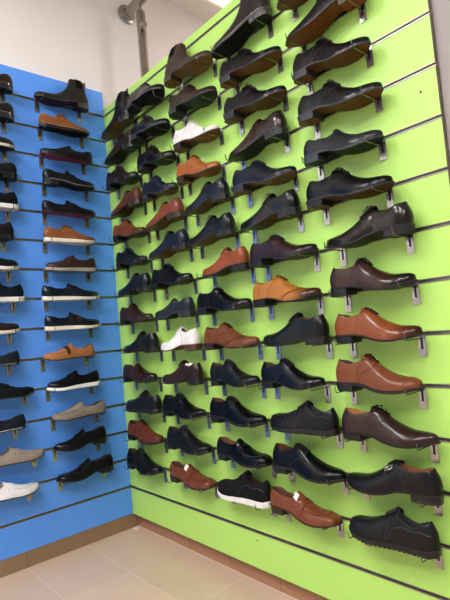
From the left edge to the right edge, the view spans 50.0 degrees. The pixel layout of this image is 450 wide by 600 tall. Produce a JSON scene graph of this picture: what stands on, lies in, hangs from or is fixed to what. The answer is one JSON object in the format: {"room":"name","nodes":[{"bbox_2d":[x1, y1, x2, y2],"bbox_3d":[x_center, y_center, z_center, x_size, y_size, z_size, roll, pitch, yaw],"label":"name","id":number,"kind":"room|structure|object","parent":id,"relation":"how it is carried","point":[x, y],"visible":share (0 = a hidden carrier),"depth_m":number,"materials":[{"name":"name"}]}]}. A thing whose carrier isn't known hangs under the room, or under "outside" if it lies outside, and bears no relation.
{"room":"shoe store","nodes":[
{"label":"shoe store","id":0,"kind":"room"},
{"bbox_2d":[0,0,206,522],"bbox_3d":[-1.079,-0.350,2.530,7.400,3.300,0.121,-2,-5,-41],"label":"wall","id":1,"kind":"structure","parent":0,"point":[88,42],"depth_m":2.85,"materials":[{"name":"paint"}]},
{"bbox_2d":[0,513,138,577],"bbox_3d":[-1.125,1.252,2.173,1.683,0.078,0.014,-2,-5,-41],"label":"baseboard","id":2,"kind":"structure","parent":1,"relation":"attached to","point":[8,566],"depth_m":2.44,"materials":[{"name":"brown ceramic tile"}]},
{"bbox_2d":[0,64,132,560],"bbox_3d":[-1.212,-0.001,2.201,1.652,2.432,0.121,-2,-5,-41],"label":"wall panel","id":3,"kind":"object","parent":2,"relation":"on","point":[51,515],"depth_m":2.53,"materials":[{"name":"blue laminate"}]},
{"bbox_2d":[0,74,12,93],"bbox_3d":[-1.196,-1.095,2.356,0.306,0.093,0.093,-2,-5,-41],"label":"loafer","id":4,"kind":"object","parent":3,"relation":"attached to","point":[5,79],"visible":0.97,"depth_m":2.42,"materials":[{"name":"leather"}]},
{"bbox_2d":[0,103,13,122],"bbox_3d":[-1.183,-0.944,2.343,0.306,0.093,0.093,-2,-5,-42],"label":"loafer","id":5,"kind":"object","parent":3,"relation":"attached to","point":[5,108],"visible":0.98,"depth_m":2.40,"materials":[{"name":"leather"}]},
{"bbox_2d":[0,222,13,240],"bbox_3d":[-1.158,-0.345,2.283,0.306,0.111,0.097,-2,-5,-41],"label":"shoe","id":6,"kind":"object","parent":3,"relation":"attached to","point":[6,229],"visible":0.98,"depth_m":2.34,"materials":[{"name":"leather"}]},
{"bbox_2d":[0,136,14,151],"bbox_3d":[-1.176,-0.801,2.333,0.306,0.111,0.097,-2,-5,-42],"label":"shoe","id":7,"kind":"object","parent":3,"relation":"attached to","point":[4,142],"visible":0.97,"depth_m":2.38,"materials":[{"name":"leather"}]},
{"bbox_2d":[0,163,16,181],"bbox_3d":[-1.160,-0.640,2.323,0.306,0.093,0.091,-2,-5,-41],"label":"loafer","id":8,"kind":"object","parent":3,"relation":"attached to","point":[6,169],"visible":0.97,"depth_m":2.38,"materials":[{"name":"leather"}]},
{"bbox_2d":[0,192,18,211],"bbox_3d":[-1.149,-0.499,2.310,0.306,0.113,0.095,-2,-5,-42],"label":"sneaker","id":9,"kind":"object","parent":3,"relation":"attached to","point":[7,200],"visible":1,"depth_m":2.36,"materials":[{"name":"leather"}]},
{"bbox_2d":[0,258,18,271],"bbox_3d":[-1.133,-0.194,2.281,0.306,0.111,0.097,-2,-5,-41],"label":"sneaker","id":10,"kind":"object","parent":3,"relation":"attached to","point":[6,265],"visible":0.99,"depth_m":2.31,"materials":[{"name":"leather"}]},
{"bbox_2d":[0,350,19,365],"bbox_3d":[-1.109,0.276,2.240,0.304,0.082,0.091,-2,-5,-41],"label":"loafer","id":11,"kind":"object","parent":3,"relation":"attached to","point":[10,358],"visible":0.99,"depth_m":2.29,"materials":[{"name":"leather"}]},
{"bbox_2d":[0,323,19,334],"bbox_3d":[-1.115,0.116,2.253,0.306,0.098,0.097,-2,-5,-41],"label":"shoe","id":12,"kind":"object","parent":3,"relation":"attached to","point":[5,328],"visible":1,"depth_m":2.28,"materials":[{"name":"leather"}]},
{"bbox_2d":[0,282,24,302],"bbox_3d":[-1.109,-0.042,2.283,0.306,0.108,0.095,-2,-5,-42],"label":"sneaker","id":13,"kind":"object","parent":3,"relation":"attached to","point":[7,294],"visible":0.98,"depth_m":2.32,"materials":[{"name":"leather"}]},
{"bbox_2d":[0,414,25,432],"bbox_3d":[-1.074,0.579,2.226,0.304,0.082,0.091,-2,-5,-42],"label":"loafer","id":14,"kind":"object","parent":3,"relation":"attached to","point":[15,423],"visible":1,"depth_m":2.27,"materials":[{"name":"leather"}]},
{"bbox_2d":[0,383,33,399],"bbox_3d":[-1.050,0.426,2.269,0.304,0.082,0.089,-2,-5,-41],"label":"moccasin","id":15,"kind":"object","parent":3,"relation":"attached to","point":[7,391],"visible":1,"depth_m":2.27,"materials":[{"name":"leather"}]},
{"bbox_2d":[0,447,44,466],"bbox_3d":[-1.000,0.728,2.269,0.304,0.082,0.089,-2,-5,-41],"label":"moccasin","id":16,"kind":"object","parent":3,"relation":"attached to","point":[11,456],"visible":1,"depth_m":2.26,"materials":[{"name":"leather"}]},
{"bbox_2d":[34,79,88,112],"bbox_3d":[-0.891,-1.141,2.631,0.302,0.167,0.089,-2,-5,-41],"label":"boot","id":17,"kind":"object","parent":3,"relation":"attached to","point":[73,95],"visible":0.99,"depth_m":2.64,"materials":[{"name":"leather"}]},
{"bbox_2d":[38,113,89,137],"bbox_3d":[-0.870,-0.956,2.623,0.281,0.099,0.086,-2,-5,-42],"label":"shoe","id":18,"kind":"object","parent":3,"relation":"on","point":[59,124],"visible":0.99,"depth_m":2.59,"materials":[{"name":"leather"}]},
{"bbox_2d":[40,146,92,164],"bbox_3d":[-0.855,-0.797,2.610,0.295,0.082,0.086,-2,-5,-42],"label":"loafer","id":19,"kind":"object","parent":3,"relation":"on","point":[66,154],"visible":0.98,"depth_m":2.59,"materials":[{"name":"leather"}]},
{"bbox_2d":[42,168,94,191],"bbox_3d":[-0.839,-0.650,2.605,0.287,0.093,0.088,-2,-5,-41],"label":"moccasin","id":20,"kind":"object","parent":3,"relation":"on","point":[67,180],"visible":0.98,"depth_m":2.57,"materials":[{"name":"leather"}]},
{"bbox_2d":[41,200,95,218],"bbox_3d":[-0.832,-0.493,2.591,0.299,0.082,0.087,-2,-5,-42],"label":"loafer","id":21,"kind":"object","parent":3,"relation":"attached to","point":[69,209],"visible":0.95,"depth_m":2.56,"materials":[{"name":"leather"}]},
{"bbox_2d":[43,343,93,360],"bbox_3d":[-0.807,0.266,2.504,0.278,0.082,0.081,-2,-5,-42],"label":"loafer","id":22,"kind":"object","parent":3,"relation":"attached to","point":[67,352],"visible":0.99,"depth_m":2.48,"materials":[{"name":"leather"}]},
{"bbox_2d":[43,225,95,245],"bbox_3d":[-0.825,-0.349,2.576,0.283,0.098,0.084,-2,-5,-41],"label":"shoe","id":23,"kind":"object","parent":3,"relation":"on","point":[66,234],"visible":1,"depth_m":2.54,"materials":[{"name":"leather"}]},
{"bbox_2d":[41,283,99,301],"bbox_3d":[-0.808,-0.043,2.546,0.313,0.092,0.094,-2,-5,-41],"label":"loafer","id":24,"kind":"object","parent":3,"relation":"attached to","point":[71,292],"visible":0.98,"depth_m":2.50,"materials":[{"name":"leather"}]},
{"bbox_2d":[45,255,95,272],"bbox_3d":[-0.816,-0.195,2.564,0.277,0.092,0.084,-2,-5,-41],"label":"loafer","id":25,"kind":"object","parent":3,"relation":"attached to","point":[70,264],"visible":0.96,"depth_m":2.54,"materials":[{"name":"leather"}]},
{"bbox_2d":[44,312,99,330],"bbox_3d":[-0.796,0.109,2.538,0.302,0.092,0.091,-2,-5,-42],"label":"loafer","id":26,"kind":"object","parent":3,"relation":"attached to","point":[73,321],"visible":1,"depth_m":2.50,"materials":[{"name":"leather"}]},
{"bbox_2d":[47,370,99,390],"bbox_3d":[-0.784,0.413,2.507,0.282,0.092,0.085,-2,-5,-41],"label":"loafer","id":27,"kind":"object","parent":3,"relation":"attached to","point":[73,380],"visible":0.99,"depth_m":2.48,"materials":[{"name":"leather"}]},
{"bbox_2d":[51,400,105,420],"bbox_3d":[-0.756,0.569,2.507,0.293,0.082,0.086,-2,-5,-42],"label":"moccasin","id":28,"kind":"object","parent":3,"relation":"on","point":[78,410],"visible":0.99,"depth_m":2.48,"materials":[{"name":"leather"}]},
{"bbox_2d":[54,425,106,451],"bbox_3d":[-0.746,0.715,2.498,0.284,0.094,0.087,-2,-5,-41],"label":"loafer","id":29,"kind":"object","parent":3,"relation":"attached to","point":[97,436],"visible":1,"depth_m":2.48,"materials":[{"name":"leather"}]},
{"bbox_2d":[56,454,113,482],"bbox_3d":[-0.718,0.868,2.498,0.308,0.091,0.094,-2,-5,-42],"label":"loafer","id":30,"kind":"object","parent":3,"relation":"attached to","point":[103,464],"visible":1,"depth_m":2.48,"materials":[{"name":"leather"}]},
{"bbox_2d":[118,0,148,77],"bbox_3d":[0.035,-1.570,2.313,0.120,0.785,1.918,-2,-5,-41],"label":"pipe","id":31,"kind":"object","parent":1,"relation":"attached to","point":[126,13],"visible":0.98,"depth_m":2.90,"materials":[{"name":"silver metal"}]},
{"bbox_2d":[0,526,297,599],"bbox_3d":[0.805,1.037,0.444,7.400,0.050,5.260,-2,-5,-41],"label":"floor","id":32,"kind":"structure","parent":0,"point":[130,564],"depth_m":2.15,"materials":[{"name":"tile"}]},
{"bbox_2d":[162,0,220,20],"bbox_3d":[0.523,-2.315,0.720,7.500,0.100,5.340,-2,-5,-41],"label":"ceiling","id":33,"kind":"structure","parent":0,"point":[201,9],"depth_m":3.36,"materials":[{"name":"white paint"}]},
{"bbox_2d":[202,0,231,8],"bbox_3d":[0.137,-2.055,3.329,0.540,0.020,0.290,-2,-5,-41],"label":"recessed light","id":34,"kind":"object","parent":33,"relation":"in","point":[219,4],"visible":0.08,"depth_m":3.31,"materials":[{"name":"white"}]},
{"bbox_2d":[210,0,231,6],"bbox_3d":[0.137,-2.058,3.329,0.500,0.011,0.250,-2,-5,-41],"label":"diffuser","id":35,"kind":"object","parent":34,"relation":"attached to","point":[216,3],"depth_m":3.31,"materials":[{"name":"white plastic"}]},
{"bbox_2d":[430,0,449,161],"bbox_3d":[0.509,-0.549,1.583,0.102,3.300,3.419,-2,-5,-41],"label":"wall","id":36,"kind":"structure","parent":0,"point":[440,8],"depth_m":1.37,"materials":[{"name":"paint"}]},
{"bbox_2d":[139,516,329,599],"bbox_3d":[0.143,1.131,2.017,0.018,0.078,1.900,-2,-5,-41],"label":"baseboard","id":37,"kind":"structure","parent":36,"relation":"attached to","point":[293,590],"depth_m":2.12,"materials":[{"name":"tile"}]},
{"bbox_2d":[103,0,449,599],"bbox_3d":[-0.018,-0.064,2.030,0.121,2.327,1.920,-2,-5,-41],"label":"wall panel","id":38,"kind":"object","parent":36,"relation":"attached to","point":[321,562],"depth_m":1.71,"materials":[{"name":"green laminate"}]},
{"bbox_2d":[101,88,133,139],"bbox_3d":[-0.599,-1.010,2.637,0.090,0.189,0.304,-2,-5,-41],"label":"boot","id":39,"kind":"object","parent":38,"relation":"attached to","point":[115,127],"visible":0.9,"depth_m":2.57,"materials":[{"name":"leather"}]},
{"bbox_2d":[104,128,137,164],"bbox_3d":[-0.571,-0.827,2.611,0.090,0.122,0.304,-2,-5,-42],"label":"shoe","id":40,"kind":"object","parent":38,"relation":"attached to","point":[117,155],"visible":0.87,"depth_m":2.58,"materials":[{"name":"leather"}]},
{"bbox_2d":[106,165,139,191],"bbox_3d":[-0.561,-0.675,2.604,0.304,0.122,0.092,-9,-5,44],"label":"shoe","id":41,"kind":"object","parent":38,"relation":"attached to","point":[116,178],"visible":0.98,"depth_m":2.59,"materials":[{"name":"leather"}]},
{"bbox_2d":[110,186,143,217],"bbox_3d":[-0.533,-0.522,2.583,0.090,0.114,0.304,-2,-5,-41],"label":"shoe","id":42,"kind":"object","parent":38,"relation":"attached to","point":[123,209],"visible":0.97,"depth_m":2.53,"materials":[{"name":"leather"}]},
{"bbox_2d":[113,219,147,242],"bbox_3d":[-0.512,-0.378,2.560,0.304,0.113,0.092,-8,-5,44],"label":"shoe","id":43,"kind":"object","parent":38,"relation":"attached to","point":[122,231],"visible":0.94,"depth_m":2.54,"materials":[{"name":"leather"}]},
{"bbox_2d":[123,145,140,153],"bbox_3d":[-0.483,-0.780,2.525,0.113,0.071,0.023,-2,-5,-41],"label":"bracket","id":44,"kind":"object","parent":38,"relation":"attached to","point":[139,147],"visible":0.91,"depth_m":2.55,"materials":[{"name":"silver metal"}]},
{"bbox_2d":[116,247,148,268],"bbox_3d":[-0.497,-0.231,2.554,0.084,0.111,0.284,-2,-5,-42],"label":"shoe","id":45,"kind":"object","parent":38,"relation":"attached to","point":[124,259],"visible":0.92,"depth_m":2.54,"materials":[{"name":"leather"}]},
{"bbox_2d":[117,272,152,295],"bbox_3d":[-0.481,-0.085,2.537,0.090,0.109,0.301,-2,-5,-42],"label":"shoe","id":46,"kind":"object","parent":38,"relation":"attached to","point":[142,282],"visible":0.99,"depth_m":2.47,"materials":[{"name":"leather"}]},
{"bbox_2d":[120,303,153,324],"bbox_3d":[-0.468,0.067,2.529,0.090,0.109,0.298,-2,-5,-41],"label":"shoe","id":47,"kind":"object","parent":38,"relation":"attached to","point":[130,315],"visible":0.96,"depth_m":2.51,"materials":[{"name":"leather"}]},
{"bbox_2d":[123,363,157,382],"bbox_3d":[-0.446,0.377,2.513,0.093,0.097,0.306,-2,-5,-41],"label":"loafer","id":48,"kind":"object","parent":38,"relation":"attached to","point":[137,373],"visible":1,"depth_m":2.48,"materials":[{"name":"leather"}]},
{"bbox_2d":[123,331,159,352],"bbox_3d":[-0.442,0.217,2.503,0.092,0.109,0.306,-2,-5,-42],"label":"shoe","id":49,"kind":"object","parent":38,"relation":"attached to","point":[150,342],"visible":1,"depth_m":2.43,"materials":[{"name":"leather"}]},
{"bbox_2d":[134,168,152,179],"bbox_3d":[-0.412,-0.637,2.449,0.113,0.071,0.023,-2,-5,-41],"label":"bracket","id":50,"kind":"object","parent":38,"relation":"attached to","point":[150,173],"visible":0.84,"depth_m":2.47,"materials":[{"name":"silver metal"}]},
{"bbox_2d":[125,390,162,413],"bbox_3d":[-0.428,0.520,2.497,0.097,0.111,0.306,-2,-5,-42],"label":"shoe","id":51,"kind":"object","parent":38,"relation":"attached to","point":[145,403],"visible":0.99,"depth_m":2.44,"materials":[{"name":"leather"}]},
{"bbox_2d":[127,448,163,474],"bbox_3d":[-0.421,0.826,2.502,0.092,0.113,0.306,-2,-5,-41],"label":"shoe","id":52,"kind":"object","parent":38,"relation":"attached to","point":[138,459],"visible":1,"depth_m":2.48,"materials":[{"name":"leather"}]},
{"bbox_2d":[126,83,164,114],"bbox_3d":[-0.399,-1.020,2.376,0.092,0.136,0.312,-2,-5,-41],"label":"shoe","id":53,"kind":"object","parent":38,"relation":"on","point":[143,96],"visible":1,"depth_m":2.36,"materials":[{"name":"leather"}]},
{"bbox_2d":[127,419,164,444],"bbox_3d":[-0.415,0.672,2.491,0.092,0.111,0.306,-2,-5,-42],"label":"shoe","id":54,"kind":"object","parent":38,"relation":"attached to","point":[140,431],"visible":1,"depth_m":2.47,"materials":[{"name":"leather"}]},
{"bbox_2d":[130,116,170,144],"bbox_3d":[-0.375,-0.860,2.375,0.093,0.121,0.312,-2,-5,-42],"label":"shoe","id":55,"kind":"object","parent":38,"relation":"attached to","point":[146,128],"visible":1,"depth_m":2.36,"materials":[{"name":"leather"}]},
{"bbox_2d":[145,255,163,267],"bbox_3d":[-0.344,-0.187,2.389,0.113,0.071,0.023,-2,-5,-41],"label":"bracket","id":56,"kind":"object","parent":38,"relation":"attached to","point":[162,260],"visible":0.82,"depth_m":2.41,"materials":[{"name":"silver metal"}]},
{"bbox_2d":[137,145,176,173],"bbox_3d":[-0.343,-0.707,2.354,0.305,0.116,0.092,-9,-5,45],"label":"shoe","id":57,"kind":"object","parent":38,"relation":"attached to","point":[151,157],"visible":0.96,"depth_m":2.34,"materials":[{"name":"leather"}]},
{"bbox_2d":[142,175,178,201],"bbox_3d":[-0.322,-0.556,2.338,0.276,0.113,0.084,-9,-5,44],"label":"shoe","id":58,"kind":"object","parent":38,"relation":"attached to","point":[154,187],"visible":0.98,"depth_m":2.33,"materials":[{"name":"leather"}]},
{"bbox_2d":[145,197,184,230],"bbox_3d":[-0.302,-0.411,2.325,0.092,0.114,0.310,-2,-5,-41],"label":"shoe","id":59,"kind":"object","parent":38,"relation":"attached to","point":[160,221],"visible":0.98,"depth_m":2.27,"materials":[{"name":"leather"}]},
{"bbox_2d":[148,228,189,258],"bbox_3d":[-0.275,-0.268,2.298,0.092,0.113,0.311,-2,-5,-41],"label":"shoe","id":60,"kind":"object","parent":38,"relation":"attached to","point":[165,250],"visible":0.99,"depth_m":2.24,"materials":[{"name":"leather"}]},
{"bbox_2d":[152,263,193,288],"bbox_3d":[-0.254,-0.123,2.279,0.092,0.113,0.308,-2,-5,-41],"label":"shoe","id":61,"kind":"object","parent":38,"relation":"attached to","point":[166,276],"visible":0.98,"depth_m":2.26,"materials":[{"name":"leather"}]},
{"bbox_2d":[154,297,195,319],"bbox_3d":[-0.245,0.039,2.276,0.089,0.093,0.298,-2,-5,-41],"label":"loafer","id":62,"kind":"object","parent":38,"relation":"attached to","point":[186,306],"visible":1,"depth_m":2.21,"materials":[{"name":"leather"}]},
{"bbox_2d":[160,327,201,351],"bbox_3d":[-0.215,0.180,2.246,0.087,0.109,0.288,-2,-5,-41],"label":"shoe","id":63,"kind":"object","parent":38,"relation":"attached to","point":[191,339],"visible":1,"depth_m":2.18,"materials":[{"name":"leather"}]},
{"bbox_2d":[162,360,204,384],"bbox_3d":[-0.203,0.332,2.237,0.088,0.109,0.294,-2,-5,-41],"label":"shoe","id":64,"kind":"object","parent":38,"relation":"attached to","point":[186,371],"visible":1,"depth_m":2.17,"materials":[{"name":"leather"}]},
{"bbox_2d":[163,393,206,419],"bbox_3d":[-0.191,0.484,2.232,0.093,0.109,0.312,-2,-5,-42],"label":"shoe","id":65,"kind":"object","parent":38,"relation":"attached to","point":[178,405],"visible":1,"depth_m":2.21,"materials":[{"name":"leather"}]},
{"bbox_2d":[164,43,212,88],"bbox_3d":[-0.174,-1.083,2.135,0.092,0.194,0.324,-2,-5,-41],"label":"boot","id":66,"kind":"object","parent":38,"relation":"attached to","point":[180,65],"visible":0.92,"depth_m":2.15,"materials":[{"name":"leather"}]},
{"bbox_2d":[167,425,213,454],"bbox_3d":[-0.169,0.632,2.211,0.094,0.113,0.312,-2,-5,-42],"label":"shoe","id":67,"kind":"object","parent":38,"relation":"attached to","point":[182,437],"visible":0.99,"depth_m":2.19,"materials":[{"name":"leather"}]},
{"bbox_2d":[168,84,217,119],"bbox_3d":[-0.150,-0.898,2.119,0.092,0.126,0.319,-2,-5,-42],"label":"shoe","id":68,"kind":"object","parent":38,"relation":"attached to","point":[189,98],"visible":0.99,"depth_m":2.10,"materials":[{"name":"leather"}]},
{"bbox_2d":[169,461,217,490],"bbox_3d":[-0.154,0.794,2.201,0.095,0.091,0.312,-2,-5,-42],"label":"loafer","id":69,"kind":"object","parent":38,"relation":"attached to","point":[190,476],"visible":1,"depth_m":2.17,"materials":[{"name":"leather"}]},
{"bbox_2d":[173,120,220,152],"bbox_3d":[-0.133,-0.740,2.117,0.303,0.116,0.091,-9,-5,44],"label":"shoe","id":70,"kind":"object","parent":38,"relation":"attached to","point":[192,133],"visible":0.98,"depth_m":2.10,"materials":[{"name":"leather"}]},
{"bbox_2d":[176,155,221,184],"bbox_3d":[-0.123,-0.588,2.113,0.287,0.113,0.087,-8,-5,44],"label":"shoe","id":71,"kind":"object","parent":38,"relation":"attached to","point":[194,167],"visible":1,"depth_m":2.10,"materials":[{"name":"leather"}]},
{"bbox_2d":[185,177,230,214],"bbox_3d":[-0.086,-0.447,2.077,0.084,0.113,0.283,-2,-5,-41],"label":"shoe","id":72,"kind":"object","parent":38,"relation":"attached to","point":[205,200],"visible":0.96,"depth_m":2.03,"materials":[{"name":"leather"}]},
{"bbox_2d":[187,212,235,246],"bbox_3d":[-0.068,-0.301,2.060,0.088,0.113,0.298,-2,-5,-42],"label":"shoe","id":73,"kind":"object","parent":38,"relation":"attached to","point":[225,223],"visible":0.99,"depth_m":2.00,"materials":[{"name":"leather"}]},
{"bbox_2d":[197,287,252,314],"bbox_3d":[-0.009,-0.004,2.008,0.094,0.105,0.326,-2,-5,-42],"label":"shoe","id":74,"kind":"object","parent":38,"relation":"attached to","point":[218,299],"visible":0.98,"depth_m":1.99,"materials":[{"name":"leather"}]},
{"bbox_2d":[202,246,249,276],"bbox_3d":[-0.006,-0.160,1.998,0.085,0.109,0.281,-2,-5,-41],"label":"shoe","id":75,"kind":"object","parent":38,"relation":"attached to","point":[239,257],"visible":0.97,"depth_m":1.94,"materials":[{"name":"leather"}]},
{"bbox_2d":[204,322,260,349],"bbox_3d":[0.020,0.143,1.978,0.094,0.109,0.323,-2,-5,-41],"label":"shoe","id":76,"kind":"object","parent":38,"relation":"attached to","point":[225,335],"visible":0.98,"depth_m":1.96,"materials":[{"name":"leather"}]},
{"bbox_2d":[210,359,260,386],"bbox_3d":[0.035,0.294,1.969,0.085,0.109,0.283,-2,-5,-42],"label":"shoe","id":77,"kind":"object","parent":38,"relation":"attached to","point":[228,373],"visible":1,"depth_m":1.96,"materials":[{"name":"leather"}]},
{"bbox_2d":[209,395,268,426],"bbox_3d":[0.047,0.445,1.960,0.094,0.111,0.321,-2,-5,-42],"label":"shoe","id":78,"kind":"object","parent":38,"relation":"attached to","point":[231,410],"visible":1,"depth_m":1.94,"materials":[{"name":"leather"}]},
{"bbox_2d":[211,0,272,58],"bbox_3d":[0.051,-1.115,1.899,0.095,0.192,0.326,-2,-5,-41],"label":"boot","id":79,"kind":"object","parent":38,"relation":"attached to","point":[238,33],"visible":0.95,"depth_m":1.86,"materials":[{"name":"leather"}]},
{"bbox_2d":[217,470,271,508],"bbox_3d":[0.071,0.743,1.944,0.094,0.121,0.302,-2,-5,-41],"label":"sneaker","id":80,"kind":"object","parent":38,"relation":"attached to","point":[245,489],"visible":0.98,"depth_m":1.90,"materials":[{"name":"leather"}]},
{"bbox_2d":[216,436,272,467],"bbox_3d":[0.070,0.604,1.936,0.090,0.093,0.302,-2,-5,-41],"label":"loafer","id":81,"kind":"object","parent":38,"relation":"attached to","point":[243,454],"visible":0.98,"depth_m":1.91,"materials":[{"name":"leather"}]},
{"bbox_2d":[219,46,282,88],"bbox_3d":[0.090,-0.928,1.862,0.092,0.115,0.323,-2,-5,-42],"label":"shoe","id":82,"kind":"object","parent":38,"relation":"attached to","point":[246,62],"visible":0.98,"depth_m":1.85,"materials":[{"name":"leather"}]},
{"bbox_2d":[224,83,287,123],"bbox_3d":[0.110,-0.778,1.850,0.094,0.116,0.322,-2,-4,-36],"label":"shoe","id":83,"kind":"object","parent":38,"relation":"attached to","point":[249,99],"visible":0.98,"depth_m":1.83,"materials":[{"name":"leather"}]},
{"bbox_2d":[228,110,288,161],"bbox_3d":[0.112,-0.625,1.846,0.092,0.114,0.311,-2,-5,-41],"label":"shoe","id":84,"kind":"object","parent":38,"relation":"attached to","point":[258,137],"visible":1,"depth_m":1.80,"materials":[{"name":"leather"}]},
{"bbox_2d":[232,160,297,195],"bbox_3d":[0.138,-0.481,1.819,0.318,0.113,0.094,-9,-5,44],"label":"shoe","id":85,"kind":"object","parent":38,"relation":"attached to","point":[244,181],"visible":1,"depth_m":1.81,"materials":[{"name":"leather"}]},
{"bbox_2d":[240,189,301,230],"bbox_3d":[0.156,-0.337,1.807,0.089,0.113,0.302,-2,-5,-41],"label":"shoe","id":86,"kind":"object","parent":38,"relation":"attached to","point":[270,211],"visible":0.98,"depth_m":1.75,"materials":[{"name":"leather"}]},
{"bbox_2d":[250,234,318,267],"bbox_3d":[0.205,-0.193,1.758,0.094,0.107,0.315,-2,-5,-42],"label":"shoe","id":87,"kind":"object","parent":38,"relation":"attached to","point":[263,254],"visible":0.98,"depth_m":1.74,"materials":[{"name":"leather"}]},
{"bbox_2d":[253,275,322,306],"bbox_3d":[0.217,-0.042,1.750,0.094,0.109,0.316,-2,-5,-42],"label":"shoe","id":88,"kind":"object","parent":38,"relation":"attached to","point":[279,289],"visible":0.98,"depth_m":1.74,"materials":[{"name":"leather"}]},
{"bbox_2d":[276,0,307,10],"bbox_3d":[0.292,-1.115,1.627,0.092,0.116,0.324,-2,-5,-41],"label":"shoe","id":89,"kind":"object","parent":38,"relation":"attached to","point":[292,4],"visible":0.93,"depth_m":1.71,"materials":[{"name":"leather"}]},
{"bbox_2d":[261,358,326,389],"bbox_3d":[0.238,0.262,1.737,0.087,0.109,0.291,-2,-5,-42],"label":"shoe","id":90,"kind":"object","parent":38,"relation":"on","point":[284,373],"visible":1,"depth_m":1.73,"materials":[{"name":"leather"}]},
{"bbox_2d":[263,312,330,346],"bbox_3d":[0.242,0.104,1.728,0.091,0.115,0.302,-2,-5,-41],"label":"shoe","id":91,"kind":"object","parent":38,"relation":"attached to","point":[299,328],"visible":1,"depth_m":1.67,"materials":[{"name":"leather"}]},
{"bbox_2d":[270,400,340,436],"bbox_3d":[0.271,0.409,1.703,0.093,0.111,0.298,-2,-5,-42],"label":"shoe","id":92,"kind":"object","parent":38,"relation":"attached to","point":[307,419],"visible":1,"depth_m":1.66,"materials":[{"name":"leather"}]},
{"bbox_2d":[270,486,342,527],"bbox_3d":[0.274,0.726,1.708,0.093,0.091,0.307,-2,-5,-41],"label":"loafer","id":93,"kind":"object","parent":38,"relation":"attached to","point":[303,509],"visible":1,"depth_m":1.68,"materials":[{"name":"leather"}]},
{"bbox_2d":[272,443,346,483],"bbox_3d":[0.287,0.560,1.689,0.094,0.111,0.319,-2,-5,-41],"label":"shoe","id":94,"kind":"object","parent":38,"relation":"attached to","point":[298,459],"visible":1,"depth_m":1.67,"materials":[{"name":"leather"}]},
{"bbox_2d":[285,0,365,47],"bbox_3d":[0.324,-0.966,1.603,0.322,0.116,0.094,-8,-5,43],"label":"shoe","id":95,"kind":"object","parent":38,"relation":"attached to","point":[323,13],"visible":0.95,"depth_m":1.59,"materials":[{"name":"leather"}]},
{"bbox_2d":[292,36,371,84],"bbox_3d":[0.337,-0.816,1.580,0.090,0.116,0.298,-1,-5,-45],"label":"shoe","id":96,"kind":"object","parent":38,"relation":"attached to","point":[325,54],"visible":0.98,"depth_m":1.57,"materials":[{"name":"leather"}]},
{"bbox_2d":[297,79,383,126],"bbox_3d":[0.359,-0.665,1.561,0.317,0.116,0.094,-9,-5,44],"label":"shoe","id":97,"kind":"object","parent":38,"relation":"attached to","point":[332,97],"visible":0.98,"depth_m":1.55,"materials":[{"name":"leather"}]},
{"bbox_2d":[303,129,384,166],"bbox_3d":[0.370,-0.511,1.555,0.294,0.096,0.089,-9,-5,44],"label":"loafer","id":98,"kind":"object","parent":38,"relation":"attached to","point":[316,152],"visible":0.97,"depth_m":1.54,"materials":[{"name":"leather"}]},
{"bbox_2d":[306,167,394,210],"bbox_3d":[0.387,-0.374,1.542,0.093,0.115,0.320,-2,-5,-41],"label":"shoe","id":99,"kind":"object","parent":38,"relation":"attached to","point":[340,184],"visible":0.99,"depth_m":1.53,"materials":[{"name":"leather"}]},
{"bbox_2d":[326,201,414,248],"bbox_3d":[0.433,-0.232,1.499,0.093,0.110,0.311,-2,-5,-41],"label":"shoe","id":100,"kind":"object","parent":38,"relation":"attached to","point":[374,223],"visible":0.99,"depth_m":1.44,"materials":[{"name":"leather"}]},
{"bbox_2d":[330,258,417,296],"bbox_3d":[0.446,-0.080,1.489,0.088,0.110,0.293,-2,-5,-42],"label":"shoe","id":101,"kind":"object","parent":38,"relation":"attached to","point":[362,275],"visible":1,"depth_m":1.48,"materials":[{"name":"leather"}]},
{"bbox_2d":[335,307,423,343],"bbox_3d":[0.460,0.073,1.477,0.088,0.109,0.295,-2,-5,-41],"label":"shoe","id":102,"kind":"object","parent":38,"relation":"attached to","point":[368,324],"visible":1,"depth_m":1.47,"materials":[{"name":"leather"}]},
{"bbox_2d":[336,353,424,394],"bbox_3d":[0.462,0.222,1.479,0.088,0.117,0.291,-2,-5,-41],"label":"shoe","id":103,"kind":"object","parent":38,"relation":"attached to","point":[368,373],"visible":1,"depth_m":1.47,"materials":[{"name":"leather"}]},
{"bbox_2d":[342,404,440,448],"bbox_3d":[0.488,0.375,1.458,0.094,0.110,0.316,-2,-5,-42],"label":"shoe","id":104,"kind":"object","parent":38,"relation":"attached to","point":[378,424],"visible":1,"depth_m":1.45,"materials":[{"name":"leather"}]},
{"bbox_2d":[346,459,443,505],"bbox_3d":[0.495,0.530,1.454,0.094,0.105,0.314,-2,-5,-41],"label":"shoe","id":105,"kind":"object","parent":38,"relation":"attached to","point":[425,485],"visible":1,"depth_m":1.40,"materials":[{"name":"leather"}]},
{"bbox_2d":[349,506,441,559],"bbox_3d":[0.497,0.677,1.455,0.091,0.117,0.290,-2,-5,-42],"label":"shoe","id":106,"kind":"object","parent":38,"relation":"attached to","point":[394,530],"visible":1,"depth_m":1.42,"materials":[{"name":"leather"}]},
{"bbox_3d":[-1.103,0.938,2.159,0.023,0.071,0.113,-2,-5,-41],"label":"bracket","id":107,"kind":"object","parent":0,"visible":0},
{"bbox_2d":[0,482,39,501],"bbox_3d":[-1.012,0.880,2.236,0.304,0.082,0.089,-2,-5,-41],"label":"moccasin","id":108,"kind":"object","parent":107,"relation":"on","point":[8,491],"visible":1,"depth_m":2.23,"materials":[{"name":"leather"}]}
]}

